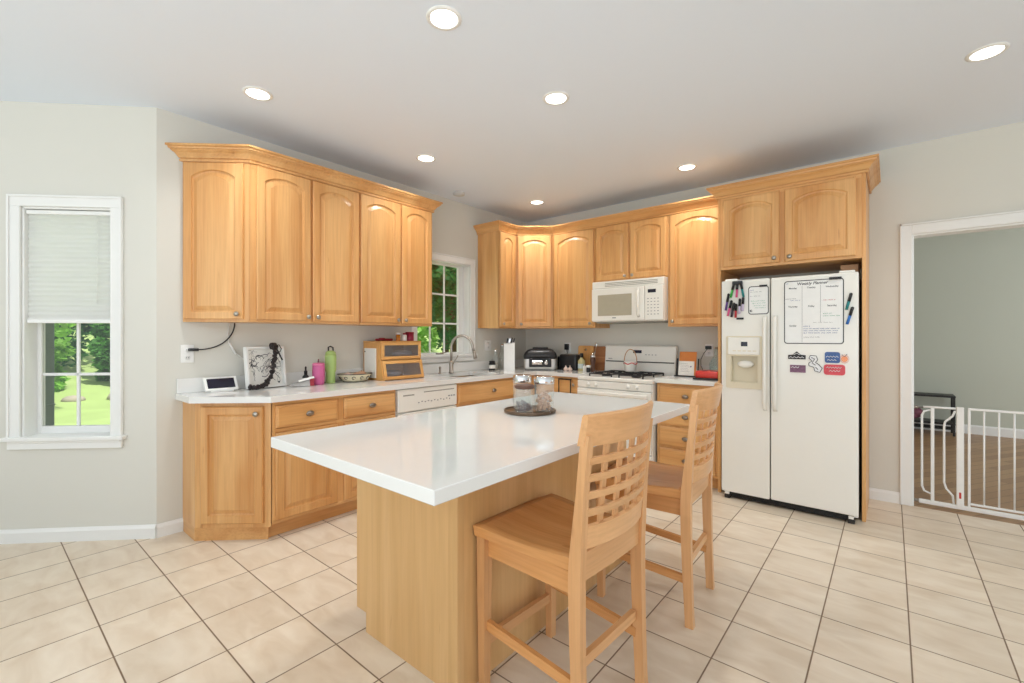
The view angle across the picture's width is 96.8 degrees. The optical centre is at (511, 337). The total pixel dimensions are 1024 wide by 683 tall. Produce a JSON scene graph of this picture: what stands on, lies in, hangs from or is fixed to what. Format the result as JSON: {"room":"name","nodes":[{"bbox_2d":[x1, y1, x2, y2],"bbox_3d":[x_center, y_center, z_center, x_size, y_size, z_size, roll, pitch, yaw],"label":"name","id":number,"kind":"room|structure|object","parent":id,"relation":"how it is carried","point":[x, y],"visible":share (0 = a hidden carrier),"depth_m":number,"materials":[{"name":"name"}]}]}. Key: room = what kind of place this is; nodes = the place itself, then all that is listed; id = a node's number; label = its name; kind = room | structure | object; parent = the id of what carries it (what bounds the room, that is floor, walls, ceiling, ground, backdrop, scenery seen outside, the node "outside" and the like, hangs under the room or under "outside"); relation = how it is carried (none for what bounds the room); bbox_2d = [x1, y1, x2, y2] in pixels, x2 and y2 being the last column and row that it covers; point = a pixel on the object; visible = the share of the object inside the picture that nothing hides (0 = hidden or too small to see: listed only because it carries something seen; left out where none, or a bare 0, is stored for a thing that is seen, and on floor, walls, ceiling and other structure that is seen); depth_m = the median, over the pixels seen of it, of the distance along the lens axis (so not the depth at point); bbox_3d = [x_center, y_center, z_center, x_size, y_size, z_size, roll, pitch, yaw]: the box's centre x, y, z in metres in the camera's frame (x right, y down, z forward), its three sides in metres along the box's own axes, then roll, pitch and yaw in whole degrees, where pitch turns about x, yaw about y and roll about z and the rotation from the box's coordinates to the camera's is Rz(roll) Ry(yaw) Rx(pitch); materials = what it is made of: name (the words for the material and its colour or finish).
{"room":"kitchen","nodes":[
{"label":"kitchen","id":0,"kind":"room"},
{"bbox_2d":[0,101,156,529],"bbox_3d":[-2.910,-0.095,2.930,1.250,2.760,0.140,0,0,-5],"label":"wall","id":1,"kind":"structure","parent":0,"point":[46,148],"depth_m":2.88,"materials":[{"name":"paint"}]},
{"bbox_2d":[45,323,55,425],"bbox_3d":[-3.340,0.285,3.112,0.146,3.400,0.300,0,0,-5],"label":"trim","id":2,"kind":"structure","parent":1,"relation":"attached to","point":[49,327],"depth_m":3.23,"materials":[{"name":"grey"}]},
{"bbox_2d":[0,194,126,449],"bbox_3d":[-2.812,-0.095,2.919,0.704,1.590,0.190,0,0,-5],"label":"window","id":3,"kind":"structure","parent":1,"relation":"in","point":[26,429],"depth_m":2.86,"materials":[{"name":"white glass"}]},
{"bbox_2d":[26,210,109,322],"bbox_3d":[-2.809,-0.447,2.895,0.495,0.713,0.038,0,0,-5],"label":"cellular shade","id":4,"kind":"object","parent":3,"relation":"attached to","point":[69,251],"visible":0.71,"depth_m":2.89,"materials":[{"name":"fabric"}]},
{"bbox_2d":[0,524,156,543],"bbox_3d":[-2.903,1.242,2.854,1.250,0.085,0.014,0,0,-5],"label":"baseboard","id":5,"kind":"structure","parent":1,"relation":"attached to","point":[125,532],"depth_m":2.86,"materials":[{"name":"white wood"}]},
{"bbox_2d":[157,108,525,523],"bbox_3d":[-1.067,-0.095,4.483,0.140,2.760,3.960,0,0,40],"label":"wall","id":6,"kind":"structure","parent":0,"point":[454,233],"depth_m":3.15,"materials":[{"name":"paint"}]},
{"bbox_2d":[157,518,182,537],"bbox_3d":[-2.231,1.242,2.966,0.014,0.085,0.140,0,0,40],"label":"baseboard","id":7,"kind":"structure","parent":6,"relation":"attached to","point":[174,526],"depth_m":2.96,"materials":[{"name":"white wood"}]},
{"bbox_2d":[181,345,193,362],"bbox_3d":[-2.172,0.110,3.041,0.008,0.120,0.075,0,0,40],"label":"wall outlet","id":8,"kind":"object","parent":6,"relation":"attached to","point":[187,356],"visible":1,"depth_m":3.04,"materials":[{"name":"white plastic"}]},
{"bbox_2d":[188,323,234,350],"bbox_3d":[-2.065,-0.005,3.136,0.044,0.195,0.285,0,0,40],"label":"lead","id":9,"kind":"object","parent":6,"relation":"attached to","point":[189,349],"visible":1,"depth_m":3.13,"materials":[{"name":"black plastic"}]},
{"bbox_2d":[183,162,249,322],"bbox_3d":[-1.974,-0.636,3.035,0.320,1.067,0.298,0,0,40],"label":"upper cabinet","id":10,"kind":"object","parent":6,"relation":"attached to","point":[216,195],"visible":1,"depth_m":3.02,"materials":[{"name":"brown wood"}]},
{"bbox_2d":[240,163,358,324],"bbox_3d":[-1.599,-0.636,3.446,0.367,1.067,0.814,0,0,40],"label":"upper cabinet","id":11,"kind":"object","parent":6,"relation":"attached to","point":[304,233],"visible":0.98,"depth_m":3.31,"materials":[{"name":"brown wood"}]},
{"bbox_2d":[165,142,442,212],"bbox_3d":[-1.451,-1.216,3.607,0.388,0.098,2.039,0,0,40],"label":"crown molding","id":12,"kind":"structure","parent":11,"relation":"attached to","point":[187,152],"depth_m":3.23,"materials":[{"name":"brown wood"}]},
{"bbox_2d":[176,359,523,393],"bbox_3d":[-1.017,0.322,4.417,0.019,0.097,3.714,0,0,40],"label":"backsplash","id":13,"kind":"structure","parent":6,"relation":"attached to","point":[183,385],"depth_m":3.77,"materials":[{"name":"white stone"}]},
{"bbox_2d":[349,193,431,326],"bbox_3d":[-1.095,-0.636,4.051,0.367,1.067,0.757,0,0,40],"label":"upper cabinet","id":14,"kind":"object","parent":6,"relation":"attached to","point":[395,239],"visible":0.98,"depth_m":3.92,"materials":[{"name":"brown wood"}]},
{"bbox_2d":[411,252,477,362],"bbox_3d":[-0.745,-0.307,4.826,0.175,1.135,0.920,0,0,40],"label":"window","id":15,"kind":"structure","parent":6,"relation":"in","point":[440,259],"depth_m":5.07,"materials":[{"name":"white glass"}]},
{"bbox_2d":[485,340,490,350],"bbox_3d":[-0.280,0.095,5.311,0.008,0.120,0.110,0,0,40],"label":"wall outlet","id":16,"kind":"object","parent":6,"relation":"attached to","point":[487,342],"visible":1,"depth_m":5.31,"materials":[{"name":"white plastic"}]},
{"bbox_2d":[478,231,514,328],"bbox_3d":[-0.157,-0.636,5.176,0.367,1.067,0.290,0,0,40],"label":"upper cabinet","id":17,"kind":"object","parent":6,"relation":"attached to","point":[496,250],"visible":1,"depth_m":5.07,"materials":[{"name":"brown wood"}]},
{"bbox_2d":[0,0,1023,222],"bbox_3d":[1.223,-1.585,2.561,9.800,0.220,13.100,0,0,40],"label":"ceiling","id":18,"kind":"structure","parent":0,"point":[733,90],"depth_m":2.58,"materials":[{"name":"paint"}]},
{"bbox_2d":[242,86,272,100],"bbox_3d":[-1.537,-1.471,2.749,0.164,0.008,0.164,0,0,40],"label":"recessed light","id":19,"kind":"object","parent":18,"relation":"in","point":[257,93],"visible":1,"depth_m":2.74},
{"bbox_2d":[416,154,435,161],"bbox_3d":[-0.707,-1.471,3.738,0.164,0.008,0.164,0,0,40],"label":"recessed light","id":20,"kind":"object","parent":18,"relation":"in","point":[421,157],"visible":1,"depth_m":3.73,"materials":[{"name":"white plastic"}]},
{"bbox_2d":[426,5,461,30],"bbox_3d":[-0.314,-1.471,2.100,0.164,0.008,0.164,0,0,40],"label":"recessed light","id":21,"kind":"object","parent":18,"relation":"in","point":[443,17],"visible":1,"depth_m":2.09,"materials":[{"name":"white plastic"}]},
{"bbox_2d":[543,91,568,104],"bbox_3d":[0.271,-1.471,2.800,0.164,0.008,0.164,0,0,40],"label":"recessed light","id":22,"kind":"object","parent":18,"relation":"in","point":[553,97],"visible":1,"depth_m":2.79,"materials":[{"name":"white plastic"}]},
{"bbox_2d":[677,163,696,170],"bbox_3d":[1.515,-1.471,3.936,0.164,0.008,0.164,0,0,40],"label":"recessed light","id":23,"kind":"object","parent":18,"relation":"in","point":[685,167],"visible":1,"depth_m":3.93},
{"bbox_2d":[965,42,1009,61],"bbox_3d":[2.455,-1.471,2.349,0.164,0.008,0.164,0,0,40],"label":"recessed light","id":24,"kind":"object","parent":18,"relation":"in","point":[989,51],"visible":1,"depth_m":2.34,"materials":[{"name":"white plastic"}]},
{"bbox_2d":[0,429,1023,682],"bbox_3d":[1.390,1.315,2.292,9.200,0.060,12.500,0,0,40],"label":"floor","id":25,"kind":"structure","parent":0,"point":[905,593],"depth_m":2.19,"materials":[{"name":"beige tile"}]},
{"bbox_2d":[183,402,270,540],"bbox_3d":[-1.857,0.848,2.948,0.611,0.875,0.316,0,0,40],"label":"base cabinet","id":26,"kind":"object","parent":25,"relation":"on","point":[227,446],"visible":0.89,"depth_m":2.85,"materials":[{"name":"brown wood"}]},
{"bbox_2d":[268,390,394,537],"bbox_3d":[-1.436,0.848,3.415,0.657,0.875,0.932,0,0,40],"label":"base cabinet","id":27,"kind":"object","parent":25,"relation":"on","point":[304,492],"visible":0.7,"depth_m":3.07,"materials":[{"name":"brown wood"}]},
{"bbox_2d":[395,384,456,416],"bbox_3d":[-0.930,0.848,4.027,0.614,0.874,0.640,0,0,40],"label":"dishwasher","id":28,"kind":"object","parent":25,"relation":"on","point":[409,401],"visible":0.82,"depth_m":3.80,"materials":[{"name":"white metal"}]},
{"bbox_2d":[357,440,625,682],"bbox_3d":[-0.030,0.848,2.349,0.699,0.874,1.349,0,0,40],"label":"kitchen island","id":29,"kind":"object","parent":25,"relation":"on","point":[417,560],"visible":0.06,"depth_m":1.79,"materials":[{"name":"brown wood"}]},
{"bbox_2d":[271,392,689,505],"bbox_3d":[0.048,0.390,2.100,0.921,0.039,1.844,0,0,40],"label":"island countertop","id":30,"kind":"structure","parent":29,"relation":"on","point":[437,457],"depth_m":1.58,"materials":[{"name":"white stone"}]},
{"bbox_2d":[504,405,555,415],"bbox_3d":[0.088,0.362,2.249,0.258,0.016,0.258,0,0,40],"label":"serving tray","id":31,"kind":"object","parent":30,"relation":"on","point":[510,410],"visible":0.8,"depth_m":2.20,"materials":[{"name":"brown wood"}]},
{"bbox_2d":[513,374,531,407],"bbox_3d":[0.052,0.276,2.308,0.096,0.171,0.096,0,0,40],"label":"glass jar","id":32,"kind":"object","parent":31,"relation":"on","point":[518,378],"visible":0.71,"depth_m":2.27,"materials":[{"name":"clear glass"}]},
{"bbox_2d":[515,384,534,412],"bbox_3d":[0.061,0.294,2.194,0.098,0.134,0.098,0,0,40],"label":"glass jar","id":33,"kind":"object","parent":31,"relation":"on","point":[517,386],"visible":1,"depth_m":2.17,"materials":[{"name":"clear glass"}]},
{"bbox_2d":[534,375,553,411],"bbox_3d":[0.157,0.276,2.228,0.102,0.171,0.102,0,0,40],"label":"glass jar","id":34,"kind":"object","parent":31,"relation":"on","point":[542,404],"visible":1,"depth_m":2.20,"materials":[{"name":"clear glass"}]},
{"bbox_2d":[455,375,534,406],"bbox_3d":[-0.342,0.848,4.726,0.659,0.875,1.170,0,0,40],"label":"base cabinet","id":35,"kind":"object","parent":25,"relation":"on","point":[476,392],"visible":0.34,"depth_m":4.40,"materials":[{"name":"brown wood"}]},
{"bbox_2d":[175,359,604,402],"bbox_3d":[-0.566,0.341,4.050,1.182,0.136,3.740,0,0,40],"label":"countertop","id":36,"kind":"structure","parent":35,"relation":"on","point":[188,390],"depth_m":3.49,"materials":[{"name":"white stone"}]},
{"bbox_2d":[203,376,238,392],"bbox_3d":[-1.995,0.322,3.115,0.066,0.096,0.200,0,0,40],"label":"smart display","id":37,"kind":"object","parent":36,"relation":"on","point":[215,384],"visible":1,"depth_m":3.10,"materials":[{"name":"white plastic"}]},
{"bbox_2d":[243,346,286,389],"bbox_3d":[-1.810,0.218,3.339,0.076,0.302,0.286,0,0,31],"label":"frame","id":38,"kind":"object","parent":36,"relation":"on","point":[257,360],"visible":0.87,"depth_m":3.33,"materials":[{"name":"white plastic"}]},
{"bbox_2d":[249,350,280,380],"bbox_3d":[-1.817,0.214,3.342,0.031,0.240,0.243,0,0,31],"label":"art","id":39,"kind":"object","parent":38,"relation":"attached to","point":[259,360],"depth_m":3.33,"materials":[{"name":"white paper"}]},
{"bbox_2d":[248,342,282,389],"bbox_3d":[-1.780,0.203,3.273,0.068,0.332,0.278,0,0,20],"label":"bead garland","id":40,"kind":"object","parent":38,"relation":"hanging from","point":[273,346],"visible":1,"depth_m":3.31,"materials":[{"name":"black plastic"}]},
{"bbox_2d":[248,349,282,385],"bbox_3d":[-1.819,0.220,3.344,0.037,0.268,0.256,0,0,31],"label":"print","id":41,"kind":"object","parent":38,"relation":"attached to","point":[259,360],"depth_m":3.33,"materials":[{"name":"paper"}]},
{"bbox_2d":[290,376,313,386],"bbox_3d":[-1.589,0.331,3.437,0.165,0.071,0.060,0,0,-35],"label":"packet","id":42,"kind":"object","parent":36,"relation":"on","point":[309,381],"visible":1,"depth_m":3.43,"materials":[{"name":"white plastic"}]},
{"bbox_2d":[312,359,324,384],"bbox_3d":[-1.516,0.270,3.562,0.094,0.200,0.094,0,0,40],"label":"tumbler","id":43,"kind":"object","parent":36,"relation":"on","point":[318,369],"visible":0.92,"depth_m":3.52,"materials":[{"name":"pink plastic"}]},
{"bbox_2d":[325,346,335,382],"bbox_3d":[-1.475,0.219,3.697,0.088,0.302,0.088,0,0,40],"label":"water bottle","id":44,"kind":"object","parent":36,"relation":"on","point":[330,355],"visible":0.99,"depth_m":3.66,"materials":[{"name":"green metal"}]},
{"bbox_2d":[337,372,371,381],"bbox_3d":[-1.319,0.335,3.814,0.241,0.069,0.296,0,0,40],"label":"ceramic bowl","id":45,"kind":"object","parent":36,"relation":"on","point":[351,377],"visible":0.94,"depth_m":3.72,"materials":[{"name":"white ceramic"}]},
{"bbox_2d":[363,341,423,380],"bbox_3d":[-1.060,0.201,4.098,0.315,0.337,0.454,0,0,40],"label":"bread box","id":46,"kind":"object","parent":36,"relation":"on","point":[378,358],"visible":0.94,"depth_m":4.01,"materials":[{"name":"brown wood"}]},
{"bbox_2d":[387,370,401,376],"bbox_3d":[-1.089,0.323,4.091,0.120,0.060,0.214,0,0,40],"label":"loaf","id":47,"kind":"object","parent":46,"relation":"in","point":[390,373],"visible":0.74,"depth_m":4.06,"materials":[{"name":"food"}]},
{"bbox_2d":[391,350,411,355],"bbox_3d":[-1.012,0.148,4.183,0.120,0.060,0.214,0,0,40],"label":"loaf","id":48,"kind":"object","parent":46,"relation":"in","point":[399,352],"visible":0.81,"depth_m":4.13,"materials":[{"name":"white food"}]},
{"bbox_2d":[405,332,413,340],"bbox_3d":[-0.958,-0.009,4.255,0.078,0.083,0.078,0,0,40],"label":"canister","id":49,"kind":"object","parent":46,"relation":"on","point":[410,335],"visible":0.88,"depth_m":4.22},
{"bbox_2d":[449,335,476,372],"bbox_3d":[-0.497,0.170,4.722,0.310,0.399,0.132,0,0,12],"label":"faucet","id":50,"kind":"object","parent":36,"relation":"on","point":[451,362],"visible":1,"depth_m":4.69,"materials":[{"name":"silver metal"}]},
{"bbox_2d":[504,338,514,369],"bbox_3d":[-0.028,0.186,5.217,0.127,0.367,0.110,0,0,2],"label":"knife block","id":51,"kind":"object","parent":36,"relation":"on","point":[509,347],"visible":1,"depth_m":5.16,"materials":[{"name":"white plastic"}]},
{"bbox_2d":[524,347,556,369],"bbox_3d":[0.328,0.242,5.262,0.381,0.256,0.358,0,0,4],"label":"countertop grill","id":52,"kind":"object","parent":36,"relation":"on","point":[535,358],"visible":1,"depth_m":5.11,"materials":[{"name":"metal"}]},
{"bbox_2d":[559,354,579,369],"bbox_3d":[0.668,0.278,5.184,0.262,0.174,0.170,0,0,40],"label":"toaster","id":53,"kind":"object","parent":36,"relation":"on","point":[568,360],"visible":0.79,"depth_m":5.10,"materials":[{"name":"black plastic"}]},
{"bbox_2d":[578,353,584,370],"bbox_3d":[0.766,0.272,5.011,0.081,0.196,0.081,0,0,40],"label":"oil bottle","id":54,"kind":"object","parent":36,"relation":"on","point":[581,361],"visible":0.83,"depth_m":4.98,"materials":[{"name":"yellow glass"}]},
{"bbox_2d":[578,346,593,368],"bbox_3d":[0.841,0.233,5.202,0.196,0.275,0.049,0,0,40],"label":"cutting board","id":55,"kind":"object","parent":36,"relation":"on","point":[581,349],"visible":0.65,"depth_m":5.19,"materials":[{"name":"brown wood"}]},
{"bbox_2d":[590,353,595,371],"bbox_3d":[0.879,0.267,4.943,0.060,0.205,0.060,0,0,40],"label":"pepper grinder","id":56,"kind":"object","parent":36,"relation":"on","point":[592,356],"visible":0.98,"depth_m":4.92,"materials":[{"name":"brown wood"}]},
{"bbox_2d":[594,346,605,370],"bbox_3d":[0.973,0.236,5.118,0.176,0.270,0.049,0,0,40],"label":"cutting board","id":57,"kind":"object","parent":36,"relation":"on","point":[600,353],"visible":0.82,"depth_m":5.09,"materials":[{"name":"brown wood"}]},
{"bbox_2d":[536,375,578,393],"bbox_3d":[0.660,0.848,5.041,0.565,0.875,0.647,0,0,40],"label":"base cabinet","id":58,"kind":"object","parent":25,"relation":"on","point":[564,385],"visible":0.19,"depth_m":4.78,"materials":[{"name":"brown wood"}]},
{"bbox_2d":[473,400,653,682],"bbox_3d":[0.206,0.756,1.656,0.552,1.058,0.464,0,0,43],"label":"counter stool","id":59,"kind":"object","parent":25,"relation":"on","point":[555,540],"visible":1,"depth_m":1.53,"materials":[{"name":"brown wood"}]},
{"bbox_2d":[577,345,677,461],"bbox_3d":[1.149,0.675,4.562,0.782,1.180,0.700,0,0,40],"label":"gas range","id":60,"kind":"object","parent":25,"relation":"on","point":[653,362],"visible":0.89,"depth_m":4.54,"materials":[{"name":"white metal"}]},
{"bbox_2d":[578,370,664,383],"bbox_3d":[1.166,0.386,4.583,0.782,0.075,0.645,0,0,40],"label":"cooktop","id":61,"kind":"object","parent":60,"relation":"in","point":[607,376],"depth_m":4.44,"materials":[{"name":"metal"}]},
{"bbox_2d":[623,349,636,371],"bbox_3d":[1.209,0.232,4.636,0.141,0.230,0.140,0,0,-28],"label":"bucket","id":62,"kind":"object","parent":60,"relation":"on","point":[629,366],"visible":1,"depth_m":4.59,"materials":[{"name":"ceramic"}]},
{"bbox_2d":[595,382,722,629],"bbox_3d":[0.752,0.756,2.286,0.552,1.058,0.464,0,0,36],"label":"counter stool","id":63,"kind":"object","parent":25,"relation":"on","point":[673,489],"visible":0.82,"depth_m":2.09,"materials":[{"name":"brown wood"}]},
{"bbox_2d":[657,383,717,488],"bbox_3d":[1.698,0.848,4.177,0.524,0.875,0.645,0,0,40],"label":"base cabinet","id":64,"kind":"object","parent":25,"relation":"on","point":[672,434],"visible":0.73,"depth_m":4.00,"materials":[{"name":"brown wood"}]},
{"bbox_2d":[655,365,717,385],"bbox_3d":[1.699,0.341,4.184,0.532,0.136,0.634,0,0,40],"label":"countertop","id":65,"kind":"structure","parent":64,"relation":"on","point":[672,379],"depth_m":4.02,"materials":[{"name":"white stone"}]},
{"bbox_2d":[674,352,698,376],"bbox_3d":[1.662,0.254,4.313,0.220,0.233,0.085,0,0,40],"label":"stand","id":66,"kind":"object","parent":65,"relation":"on","point":[687,360],"visible":0.96,"depth_m":4.30,"materials":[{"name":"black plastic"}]},
{"bbox_2d":[693,370,717,380],"bbox_3d":[1.744,0.331,4.014,0.220,0.078,0.220,0,0,40],"label":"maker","id":67,"kind":"object","parent":65,"relation":"on","point":[699,374],"visible":0.66,"depth_m":3.94,"materials":[{"name":"plastic"}]},
{"bbox_2d":[722,270,861,523],"bbox_3d":[2.230,0.409,3.626,0.878,1.752,0.734,0,0,40],"label":"refrigerator","id":68,"kind":"object","parent":25,"relation":"on","point":[792,440],"visible":0.94,"depth_m":3.38,"materials":[{"name":"metal"}]},
{"bbox_2d":[748,286,768,314],"bbox_3d":[1.894,-0.286,3.494,0.141,0.218,0.005,0,0,40],"label":"memo board","id":69,"kind":"object","parent":68,"relation":"attached to","point":[758,297],"visible":1,"depth_m":3.49,"materials":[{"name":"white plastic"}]},
{"bbox_2d":[788,352,805,358],"bbox_3d":[2.087,0.132,3.332,0.110,0.057,0.008,0,0,40],"label":"magnet","id":70,"kind":"object","parent":68,"relation":"attached to","point":[796,355],"visible":1,"depth_m":3.33,"materials":[{"name":"black metal"}]},
{"bbox_2d":[790,365,805,372],"bbox_3d":[2.092,0.230,3.328,0.098,0.054,0.008,0,0,40],"label":"photo magnet","id":71,"kind":"object","parent":68,"relation":"attached to","point":[793,368],"visible":1,"depth_m":3.32,"materials":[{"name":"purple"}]},
{"bbox_2d":[784,278,843,343],"bbox_3d":[2.165,-0.184,3.269,0.361,0.462,0.004,0,0,40],"label":"planner","id":72,"kind":"object","parent":68,"relation":"attached to","point":[813,309],"visible":1,"depth_m":3.26,"materials":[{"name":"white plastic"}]},
{"bbox_2d":[809,355,821,372],"bbox_3d":[2.176,0.190,3.258,0.084,0.124,0.008,0,0,40],"label":"magnet","id":73,"kind":"object","parent":68,"relation":"attached to","point":[813,358],"visible":1,"depth_m":3.26,"materials":[{"name":"white plastic"}]},
{"bbox_2d":[825,352,839,362],"bbox_3d":[2.252,0.141,3.195,0.088,0.077,0.008,0,0,40],"label":"magnet","id":74,"kind":"object","parent":68,"relation":"attached to","point":[830,357],"visible":1,"depth_m":3.19,"materials":[{"name":"blue"}]},
{"bbox_2d":[824,364,844,374],"bbox_3d":[2.261,0.228,3.187,0.123,0.074,0.008,0,0,40],"label":"magnet","id":75,"kind":"object","parent":68,"relation":"attached to","point":[829,369],"visible":1,"depth_m":3.19,"materials":[{"name":"red plastic"}]},
{"bbox_2d":[841,264,859,276],"bbox_3d":[2.517,-0.486,3.383,0.105,0.088,0.180,0,0,40],"label":"cardboard box","id":76,"kind":"object","parent":68,"relation":"on","point":[855,267],"visible":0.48,"depth_m":3.31,"materials":[{"name":"brown cardboard"}]},
{"bbox_2d":[718,173,868,521],"bbox_3d":[2.268,0.060,3.687,0.972,2.450,0.667,0,0,40],"label":"tall cabinet","id":77,"kind":"object","parent":25,"relation":"on","point":[819,226],"visible":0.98,"depth_m":3.43,"materials":[{"name":"brown wood"}]},
{"bbox_2d":[706,154,880,200],"bbox_3d":[2.261,-1.191,3.679,1.116,0.092,0.690,0,0,40],"label":"crown molding","id":78,"kind":"structure","parent":77,"relation":"attached to","point":[870,165],"depth_m":3.38,"materials":[{"name":"brown wood"}]},
{"bbox_2d":[914,392,955,436],"bbox_3d":[5.467,1.024,6.301,0.960,0.522,0.310,0,0,40],"label":"console shelf","id":79,"kind":"object","parent":25,"relation":"on","point":[951,422],"visible":0.45,"depth_m":6.07,"materials":[{"name":"black metal"}]},
{"bbox_2d":[914,408,922,417],"bbox_3d":[5.482,1.028,6.217,0.220,0.171,0.190,0,0,40],"label":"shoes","id":80,"kind":"object","parent":79,"relation":"on","point":[917,411],"visible":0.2,"depth_m":6.15,"materials":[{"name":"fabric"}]},
{"bbox_2d":[526,121,1023,491],"bbox_3d":[3.184,-0.095,3.445,7.920,2.760,0.130,0,0,40],"label":"wall","id":81,"kind":"structure","parent":0,"point":[981,172],"depth_m":3.54,"materials":[{"name":"paint"}]},
{"bbox_2d":[506,235,558,328],"bbox_3d":[0.233,-0.636,5.426,0.646,1.067,0.601,0,0,40],"label":"upper cabinet","id":82,"kind":"object","parent":81,"relation":"attached to","point":[533,253],"visible":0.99,"depth_m":5.18,"materials":[{"name":"brown wood"}]},
{"bbox_2d":[473,195,717,234],"bbox_3d":[0.781,-1.214,4.764,2.518,0.093,0.547,0,0,24],"label":"crown molding","id":83,"kind":"structure","parent":82,"relation":"attached to","point":[706,202],"depth_m":4.74,"materials":[{"name":"brown wood"}]},
{"bbox_2d":[553,228,609,328],"bbox_3d":[0.769,-0.636,5.132,0.546,1.067,0.367,0,0,40],"label":"upper cabinet","id":84,"kind":"object","parent":81,"relation":"attached to","point":[574,253],"visible":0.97,"depth_m":5.01,"materials":[{"name":"brown wood"}]},
{"bbox_2d":[596,216,667,281],"bbox_3d":[1.280,-0.875,4.706,0.780,0.590,0.367,0,0,40],"label":"upper cabinet","id":85,"kind":"object","parent":81,"relation":"attached to","point":[635,249],"visible":0.93,"depth_m":4.56,"materials":[{"name":"brown wood"}]},
{"bbox_2d":[592,276,667,323],"bbox_3d":[1.250,-0.362,4.667,0.768,0.430,0.466,0,0,40],"label":"microwave","id":86,"kind":"object","parent":85,"relation":"attached to","point":[642,300],"visible":0.96,"depth_m":4.49,"materials":[{"name":"plastic"}]},
{"bbox_2d":[668,207,717,326],"bbox_3d":[1.785,-0.636,4.285,0.530,1.067,0.367,0,0,40],"label":"upper cabinet","id":87,"kind":"object","parent":81,"relation":"attached to","point":[693,235],"visible":0.83,"depth_m":4.19,"materials":[{"name":"brown wood"}]},
{"bbox_2d":[705,344,712,355],"bbox_3d":[1.915,0.125,4.413,0.075,0.120,0.008,0,0,40],"label":"wall outlet","id":88,"kind":"object","parent":81,"relation":"attached to","point":[709,352],"visible":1,"depth_m":4.41,"materials":[{"name":"white plastic"}]},
{"bbox_2d":[869,487,899,503],"bbox_3d":[2.923,1.242,3.569,0.187,0.085,0.014,0,0,40],"label":"baseboard","id":89,"kind":"structure","parent":81,"relation":"attached to","point":[876,494],"depth_m":3.56,"materials":[{"name":"white wood"}]},
{"bbox_2d":[900,210,1023,505],"bbox_3d":[3.711,0.209,2.989,1.766,2.152,0.156,0,0,40],"label":"trim","id":90,"kind":"structure","parent":81,"relation":"attached to","point":[908,233],"depth_m":3.47,"materials":[{"name":"white wood"}]},
{"bbox_2d":[914,405,1023,520],"bbox_3d":[3.704,0.891,3.010,1.564,0.752,0.030,0,0,40],"label":"safety gate","id":91,"kind":"object","parent":81,"relation":"attached to","point":[959,411],"visible":0.98,"depth_m":3.33,"materials":[{"name":"white plastic"}]},
{"bbox_2d":[914,227,1023,428],"bbox_3d":[6.518,-0.095,5.789,5.800,2.760,0.120,0,0,40],"label":"wall","id":92,"kind":"structure","parent":0,"point":[969,287],"depth_m":6.05,"materials":[{"name":"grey paint"}]},
{"bbox_2d":[914,422,1023,438],"bbox_3d":[6.552,1.225,5.673,5.600,0.120,0.014,0,0,40],"label":"baseboard","id":93,"kind":"structure","parent":92,"relation":"attached to","point":[975,429],"depth_m":5.94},
{"label":"outside","id":94,"kind":"structure","parent":0,"visible":0},
{"bbox_2d":[54,321,449,424],"bbox_3d":[-18.332,-1.609,16.584,42.000,6.168,58.000,0,0,40],"label":"ground","id":95,"kind":"structure","parent":94,"point":[95,410],"depth_m":10.30,"materials":[{"name":"green plant"}]},
{"bbox_2d":[54,338,76,391],"bbox_3d":[-10.860,0.632,10.195,1.474,1.419,1.609,0,0,43],"label":"shrub","id":96,"kind":"object","parent":95,"relation":"on","point":[59,381],"visible":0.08,"depth_m":10.52,"materials":[{"name":"green plant"}]},
{"bbox_2d":[54,323,76,343],"bbox_3d":[-10.019,-0.792,7.683,3.979,4.662,4.091,0,0,44],"label":"leafy tree","id":97,"kind":"object","parent":95,"relation":"on","point":[58,332],"visible":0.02,"depth_m":8.65,"materials":[{"name":"green plant"}]},
{"bbox_2d":[61,395,85,401],"bbox_3d":[-9.655,1.379,10.001,0.367,0.208,0.410,0,0,40],"label":"rock","id":98,"kind":"object","parent":95,"relation":"on","point":[73,398],"visible":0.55,"depth_m":9.88,"materials":[{"name":"beige stone"}]},
{"bbox_2d":[54,323,93,366],"bbox_3d":[-12.422,-0.725,12.076,2.375,3.074,2.128,0,0,5],"label":"tree","id":99,"kind":"object","parent":95,"relation":"on","point":[85,330],"visible":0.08,"depth_m":12.22,"materials":[{"name":"green plant"}]},
{"bbox_2d":[86,323,109,380],"bbox_3d":[-10.165,0.349,11.870,1.673,1.941,1.656,0,0,-12],"label":"shrub","id":100,"kind":"object","parent":95,"relation":"on","point":[99,347],"visible":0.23,"depth_m":11.44,"materials":[{"name":"green plant"}]},
{"bbox_2d":[417,325,439,352],"bbox_3d":[-2.050,0.619,8.097,1.564,1.805,1.800,0,0,-7],"label":"shrub","id":101,"kind":"object","parent":95,"relation":"on","point":[423,331],"visible":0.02,"depth_m":7.63,"materials":[{"name":"green plant"}]},
{"bbox_2d":[417,264,456,351],"bbox_3d":[-1.345,-0.805,10.085,2.972,4.688,2.711,0,0,3],"label":"evergreen tree","id":102,"kind":"object","parent":95,"relation":"on","point":[437,270],"visible":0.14,"depth_m":9.19,"materials":[{"name":"green plant"}]},
{"bbox_2d":[426,272,456,351],"bbox_3d":[-2.222,-1.742,14.851,5.046,6.561,5.341,0,0,40],"label":"evergreen tree","id":103,"kind":"object","parent":95,"relation":"on","point":[434,298],"visible":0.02,"depth_m":14.95,"materials":[{"name":"green plant"}]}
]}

